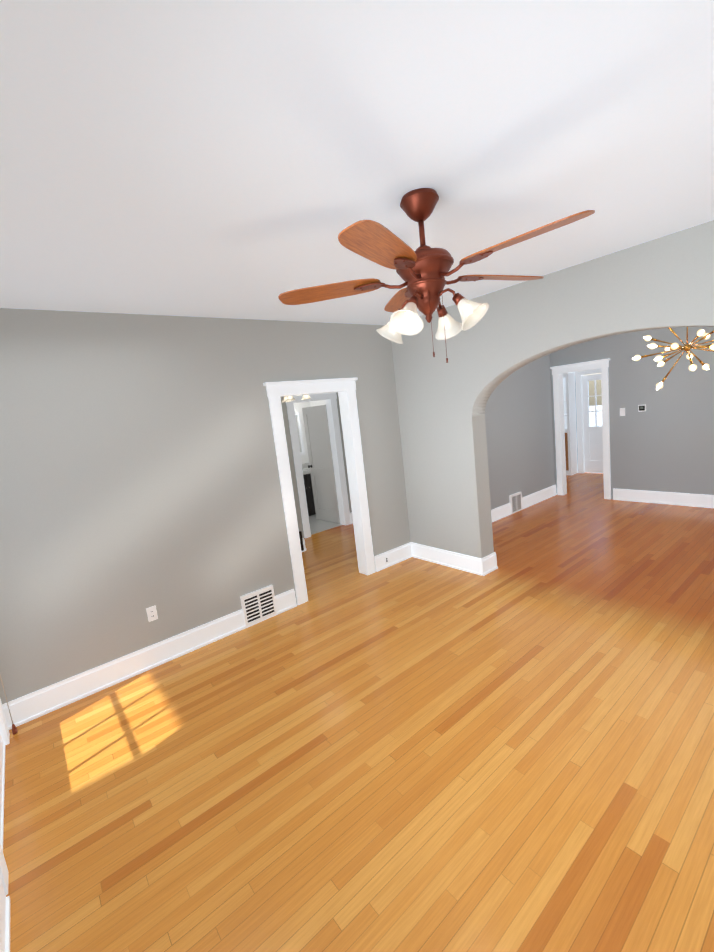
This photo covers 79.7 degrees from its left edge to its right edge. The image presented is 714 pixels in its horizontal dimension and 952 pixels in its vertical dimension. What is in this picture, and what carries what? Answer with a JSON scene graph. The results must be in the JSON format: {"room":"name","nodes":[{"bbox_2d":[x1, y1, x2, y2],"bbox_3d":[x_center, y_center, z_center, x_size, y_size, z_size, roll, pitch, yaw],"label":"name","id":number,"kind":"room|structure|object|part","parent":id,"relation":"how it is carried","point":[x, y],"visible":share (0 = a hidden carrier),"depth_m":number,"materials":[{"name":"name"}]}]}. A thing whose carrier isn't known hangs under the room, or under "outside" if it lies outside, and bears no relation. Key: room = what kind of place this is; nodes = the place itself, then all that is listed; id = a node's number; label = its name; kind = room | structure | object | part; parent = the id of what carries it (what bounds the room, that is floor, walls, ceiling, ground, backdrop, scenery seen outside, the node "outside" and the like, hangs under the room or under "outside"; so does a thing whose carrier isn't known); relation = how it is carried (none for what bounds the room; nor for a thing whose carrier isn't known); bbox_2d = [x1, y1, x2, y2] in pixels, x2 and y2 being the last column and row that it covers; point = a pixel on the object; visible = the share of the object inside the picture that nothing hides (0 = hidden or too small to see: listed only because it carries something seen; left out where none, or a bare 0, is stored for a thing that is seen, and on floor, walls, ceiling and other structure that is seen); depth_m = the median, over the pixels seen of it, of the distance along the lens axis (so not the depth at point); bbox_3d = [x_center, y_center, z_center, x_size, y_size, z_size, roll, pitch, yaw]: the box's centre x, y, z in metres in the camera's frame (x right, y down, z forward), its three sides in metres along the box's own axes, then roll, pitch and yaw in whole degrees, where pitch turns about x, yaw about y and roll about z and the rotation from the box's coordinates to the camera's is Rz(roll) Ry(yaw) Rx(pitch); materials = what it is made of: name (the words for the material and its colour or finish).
{"room":"empty living room","nodes":[
{"label":"empty living room","id":0,"kind":"room"},
{"bbox_2d":[0,308,554,703],"bbox_3d":[0.321,-0.326,4.994,7.960,2.750,0.120,-13,11,-38],"label":"wall","id":1,"kind":"structure","parent":0,"point":[139,472],"depth_m":3.40,"materials":[{"name":"grey paint"}]},
{"bbox_2d":[0,699,9,894],"bbox_3d":[-2.109,0.658,2.075,0.292,2.248,1.370,-13,11,-38],"label":"door frame","id":2,"kind":"structure","parent":1,"relation":"attached to","point":[4,730],"depth_m":2.70,"materials":[{"name":"white wood"}]},
{"bbox_2d":[2,589,296,729],"bbox_3d":[-1.489,1.413,3.550,2.275,0.178,0.027,-13,11,-38],"label":"baseboard","id":3,"kind":"structure","parent":1,"relation":"attached to","point":[64,693],"depth_m":3.31,"materials":[{"name":"white wood"}]},
{"bbox_2d":[146,605,157,621],"bbox_3d":[-1.639,1.102,3.422,0.070,0.115,0.008,-13,11,-38],"label":"electrical outlet","id":4,"kind":"object","parent":1,"relation":"attached to","point":[152,615],"visible":1,"depth_m":3.42,"materials":[{"name":"white plastic"}]},
{"bbox_2d":[240,585,276,625],"bbox_3d":[-0.916,1.206,3.998,0.320,0.280,0.030,-13,11,-38],"label":"air vent","id":5,"kind":"object","parent":1,"relation":"in","point":[258,605],"visible":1,"depth_m":3.98,"materials":[{"name":"white plastic"}]},
{"bbox_2d":[263,377,374,604],"bbox_3d":[-0.357,0.117,4.475,1.090,2.188,0.204,-13,11,-38],"label":"door frame","id":6,"kind":"structure","parent":1,"relation":"attached to","point":[326,390],"depth_m":4.65,"materials":[{"name":"white wood"}]},
{"bbox_2d":[374,542,411,571],"bbox_3d":[0.427,0.960,5.066,0.555,0.178,0.027,-13,11,-38],"label":"baseboard","id":7,"kind":"structure","parent":1,"relation":"attached to","point":[401,553],"depth_m":5.07,"materials":[{"name":"white wood"}]},
{"bbox_2d":[509,492,521,513],"bbox_3d":[2.486,0.415,6.691,0.300,0.285,0.030,-13,11,-38],"label":"air vent","id":8,"kind":"object","parent":1,"relation":"in","point":[515,499],"visible":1,"depth_m":6.67,"materials":[{"name":"white plastic"}]},
{"bbox_2d":[491,485,556,521],"bbox_3d":[2.168,0.549,6.444,3.420,0.178,0.027,-13,11,-38],"label":"baseboard","id":9,"kind":"structure","parent":1,"relation":"attached to","point":[500,512],"depth_m":6.91,"materials":[{"name":"white wood"}]},
{"bbox_2d":[294,400,325,463],"bbox_3d":[-0.637,-0.495,6.778,2.120,2.750,0.012,-13,11,-38],"label":"wall","id":10,"kind":"structure","parent":0,"point":[298,406],"depth_m":6.61,"materials":[{"name":"white paint"}]},
{"bbox_2d":[295,413,304,454],"bbox_3d":[-1.317,-0.763,8.049,0.600,0.800,0.109,-13,11,-38],"label":"mirrored medicine cabinet","id":11,"kind":"object","parent":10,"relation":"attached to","point":[299,432],"visible":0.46,"depth_m":8.17,"materials":[{"name":"white"}]},
{"bbox_2d":[302,405,339,523],"bbox_3d":[-0.603,-0.190,7.261,0.175,1.973,0.674,-14,11,-40],"label":"bathroom door","id":12,"kind":"structure","parent":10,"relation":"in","point":[318,442],"depth_m":7.24,"materials":[{"name":"white painted wood"}]},
{"bbox_2d":[280,392,351,538],"bbox_3d":[-0.487,-0.344,5.698,2.720,2.750,1.990,-13,11,-38],"label":"wall","id":13,"kind":"structure","parent":0,"point":[292,464],"depth_m":5.91,"materials":[{"name":"grey paint"}]},
{"bbox_2d":[299,531,303,550],"bbox_3d":[-0.870,0.921,5.830,0.290,0.270,0.030,-13,11,-38],"label":"air vent","id":14,"kind":"object","parent":13,"relation":"in","point":[301,540],"visible":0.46,"depth_m":5.89,"materials":[{"name":"brown metal"}]},
{"bbox_2d":[309,514,342,534],"bbox_3d":[-0.990,0.815,7.598,2.200,0.006,1.720,-13,11,-38],"label":"floor","id":15,"kind":"structure","parent":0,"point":[317,525],"depth_m":7.19,"materials":[{"name":"white tile"}]},
{"bbox_2d":[302,463,315,515],"bbox_3d":[-1.061,0.240,8.025,0.950,1.021,0.540,-13,11,-38],"label":"bathroom vanity","id":16,"kind":"object","parent":15,"relation":"on","point":[308,489],"visible":0.21,"depth_m":7.88,"materials":[{"name":"grey"}]},
{"bbox_2d":[0,0,713,324],"bbox_3d":[1.273,-1.882,4.974,9.970,0.100,8.570,-13,11,-38],"label":"ceiling","id":17,"kind":"structure","parent":0,"point":[242,159],"depth_m":1.46,"materials":[{"name":"paint"}]},
{"bbox_2d":[282,395,310,401],"bbox_3d":[-0.768,-1.228,4.925,0.363,0.716,0.352,-13,11,-38],"label":"hall ceiling light","id":18,"kind":"object","parent":17,"relation":"hanging from","point":[292,398],"visible":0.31,"depth_m":4.95,"materials":[{"name":"white glass"}]},
{"bbox_2d":[278,188,594,362],"bbox_3d":[0.354,-0.882,1.931,1.352,0.732,1.317,-13,11,-38],"label":"ceiling fan","id":19,"kind":"object","parent":17,"relation":"hanging from","point":[422,270],"visible":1,"depth_m":1.87,"materials":[{"name":"brown wood"}]},
{"bbox_3d":[-0.132,-0.880,2.045,0.500,0.006,0.147,-5,-2,12],"label":"blade","id":20,"kind":"part","parent":19,"relation":"part of","materials":[{"name":"brown wood"}]},
{"bbox_3d":[0.094,-0.831,1.562,0.147,0.006,0.500,-14,4,31],"label":"blade","id":21,"kind":"part","parent":19,"relation":"part of","materials":[{"name":"brown wood"}]},
{"bbox_3d":[0.256,-0.979,2.399,0.147,0.006,0.500,4,8,-8],"label":"blade","id":22,"kind":"part","parent":19,"relation":"part of","materials":[{"name":"brown wood"}]},
{"bbox_3d":[0.722,-0.991,2.136,0.500,0.006,0.147,-10,21,-24],"label":"blade","id":23,"kind":"part","parent":19,"relation":"part of","materials":[{"name":"brown wood"}]},
{"bbox_3d":[0.621,-0.899,1.619,0.147,0.006,0.500,-28,21,-38],"label":"blade","id":24,"kind":"part","parent":19,"relation":"part of","materials":[{"name":"brown wood"}]},
{"bbox_2d":[632,327,713,389],"bbox_3d":[3.373,-1.440,4.354,0.752,1.046,0.759,-6,9,4],"label":"sputnik chandelier","id":25,"kind":"object","parent":17,"relation":"hanging from","point":[686,347],"visible":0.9,"depth_m":4.36,"materials":[{"name":"gold metal"}]},
{"bbox_2d":[3,472,713,951],"bbox_3d":[1.589,0.907,5.407,9.970,0.080,8.570,-13,11,-38],"label":"floor","id":26,"kind":"structure","parent":0,"point":[515,752],"depth_m":2.24,"materials":[{"name":"brown wood"}]},
{"bbox_2d":[1,744,4,850],"bbox_3d":[-2.001,1.759,2.232,0.248,0.012,1.068,-13,11,-38],"label":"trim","id":27,"kind":"structure","parent":26,"relation":"on","point":[2,812],"depth_m":2.30,"materials":[{"name":"white wood"}]},
{"bbox_2d":[0,877,9,951],"bbox_3d":[-0.473,1.767,0.529,0.027,0.178,3.185,-13,11,-38],"label":"baseboard","id":28,"kind":"structure","parent":26,"relation":"on","point":[4,901],"depth_m":1.67,"materials":[{"name":"white wood"}]},
{"bbox_2d":[562,372,577,474],"bbox_3d":[4.248,-1.111,9.152,0.316,2.150,0.760,-13,11,-38],"label":"tall cabinet","id":29,"kind":"object","parent":26,"relation":"on","point":[570,422],"visible":0.33,"depth_m":8.89,"materials":[{"name":"white wood"}]},
{"bbox_2d":[391,220,713,558],"bbox_3d":[2.067,-0.268,3.345,0.220,2.750,4.640,-13,11,-38],"label":"wall","id":30,"kind":"structure","parent":0,"point":[667,281],"depth_m":3.97,"materials":[{"name":"grey paint"}]},
{"bbox_2d":[412,542,487,575],"bbox_3d":[0.991,0.928,4.860,0.027,0.178,1.051,-13,11,-38],"label":"baseboard","id":31,"kind":"structure","parent":30,"relation":"attached to","point":[471,564],"depth_m":4.77,"materials":[{"name":"white wood"}]},
{"bbox_2d":[486,552,497,568],"bbox_3d":[1.196,0.885,4.993,0.027,0.178,1.001,-13,11,-38],"label":"baseboard","id":32,"kind":"structure","parent":30,"relation":"attached to","point":[492,560],"depth_m":4.57,"materials":[{"name":"white wood"}]},
{"bbox_2d":[575,383,577,463],"bbox_3d":[4.863,-1.408,8.650,0.120,2.750,4.040,-13,11,-38],"label":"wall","id":33,"kind":"structure","parent":0,"point":[576,423],"depth_m":8.96,"materials":[{"name":"grey paint"}]},
{"bbox_2d":[582,373,602,472],"bbox_3d":[4.898,-1.047,8.651,0.116,2.006,0.632,-13,11,-38],"label":"kitchen door","id":34,"kind":"structure","parent":33,"relation":"in","point":[593,449],"depth_m":8.80,"materials":[{"name":"white wood"}]},
{"bbox_2d":[550,326,713,498],"bbox_3d":[4.873,-0.918,5.488,0.120,2.750,4.760,-13,11,-38],"label":"wall","id":35,"kind":"structure","parent":0,"point":[664,442],"depth_m":6.12,"materials":[{"name":"grey paint"}]},
{"bbox_2d":[550,358,610,498],"bbox_3d":[3.692,-0.734,7.004,0.164,2.188,0.910,-13,11,-38],"label":"door frame","id":36,"kind":"structure","parent":35,"relation":"attached to","point":[601,366],"depth_m":7.18,"materials":[{"name":"white wood"}]},
{"bbox_2d":[620,408,624,415],"bbox_3d":[4.009,-0.966,6.460,0.011,0.115,0.070,-13,11,-38],"label":"light switch","id":37,"kind":"object","parent":35,"relation":"attached to","point":[622,411],"visible":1,"depth_m":6.46,"materials":[{"name":"white plastic"}]},
{"bbox_2d":[638,404,645,411],"bbox_3d":[4.163,-0.991,6.248,0.022,0.100,0.100,-13,11,-38],"label":"thermostat","id":38,"kind":"object","parent":35,"relation":"attached to","point":[641,408],"visible":1,"depth_m":6.24,"materials":[{"name":"white plastic"}]},
{"bbox_2d":[613,488,713,507],"bbox_3d":[5.215,0.378,5.323,0.027,0.178,3.705,-13,11,-38],"label":"baseboard","id":39,"kind":"structure","parent":35,"relation":"attached to","point":[671,498],"depth_m":6.22,"materials":[{"name":"white wood"}]},
{"bbox_3d":[-1.160,0.494,0.791,0.250,2.750,4.880,-13,11,-38],"label":"wall","id":40,"kind":"structure","parent":0,"visible":0},
{"bbox_2d":[0,733,2,843],"bbox_3d":[-2.045,0.722,2.137,0.145,2.060,1.072,-13,11,-38],"label":"french door","id":41,"kind":"structure","parent":40,"relation":"in","point":[1,759],"depth_m":2.43,"materials":[{"name":"white"}]},
{"label":"outside","id":42,"kind":"structure","parent":0,"visible":0},
{"bbox_2d":[589,405,601,426],"bbox_3d":[0.284,2.111,-0.346,80.000,0.200,80.000,-13,11,-38],"label":"ground","id":43,"kind":"structure","parent":42,"point":[599,420],"depth_m":25.58,"materials":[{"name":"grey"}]},
{"bbox_3d":[-2.033,-0.061,2.046,0.147,0.291,0.611,-13,11,-38],"label":"roman shade","id":44,"kind":"object","parent":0,"visible":0},
{"bbox_2d":[0,674,17,734],"bbox_3d":[-2.252,0.824,2.558,0.028,1.798,0.365,-13,11,-38],"label":"shade cord","id":45,"kind":"object","parent":44,"relation":"hanging from","point":[14,730],"visible":1,"depth_m":2.81,"materials":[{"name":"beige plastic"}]}
]}

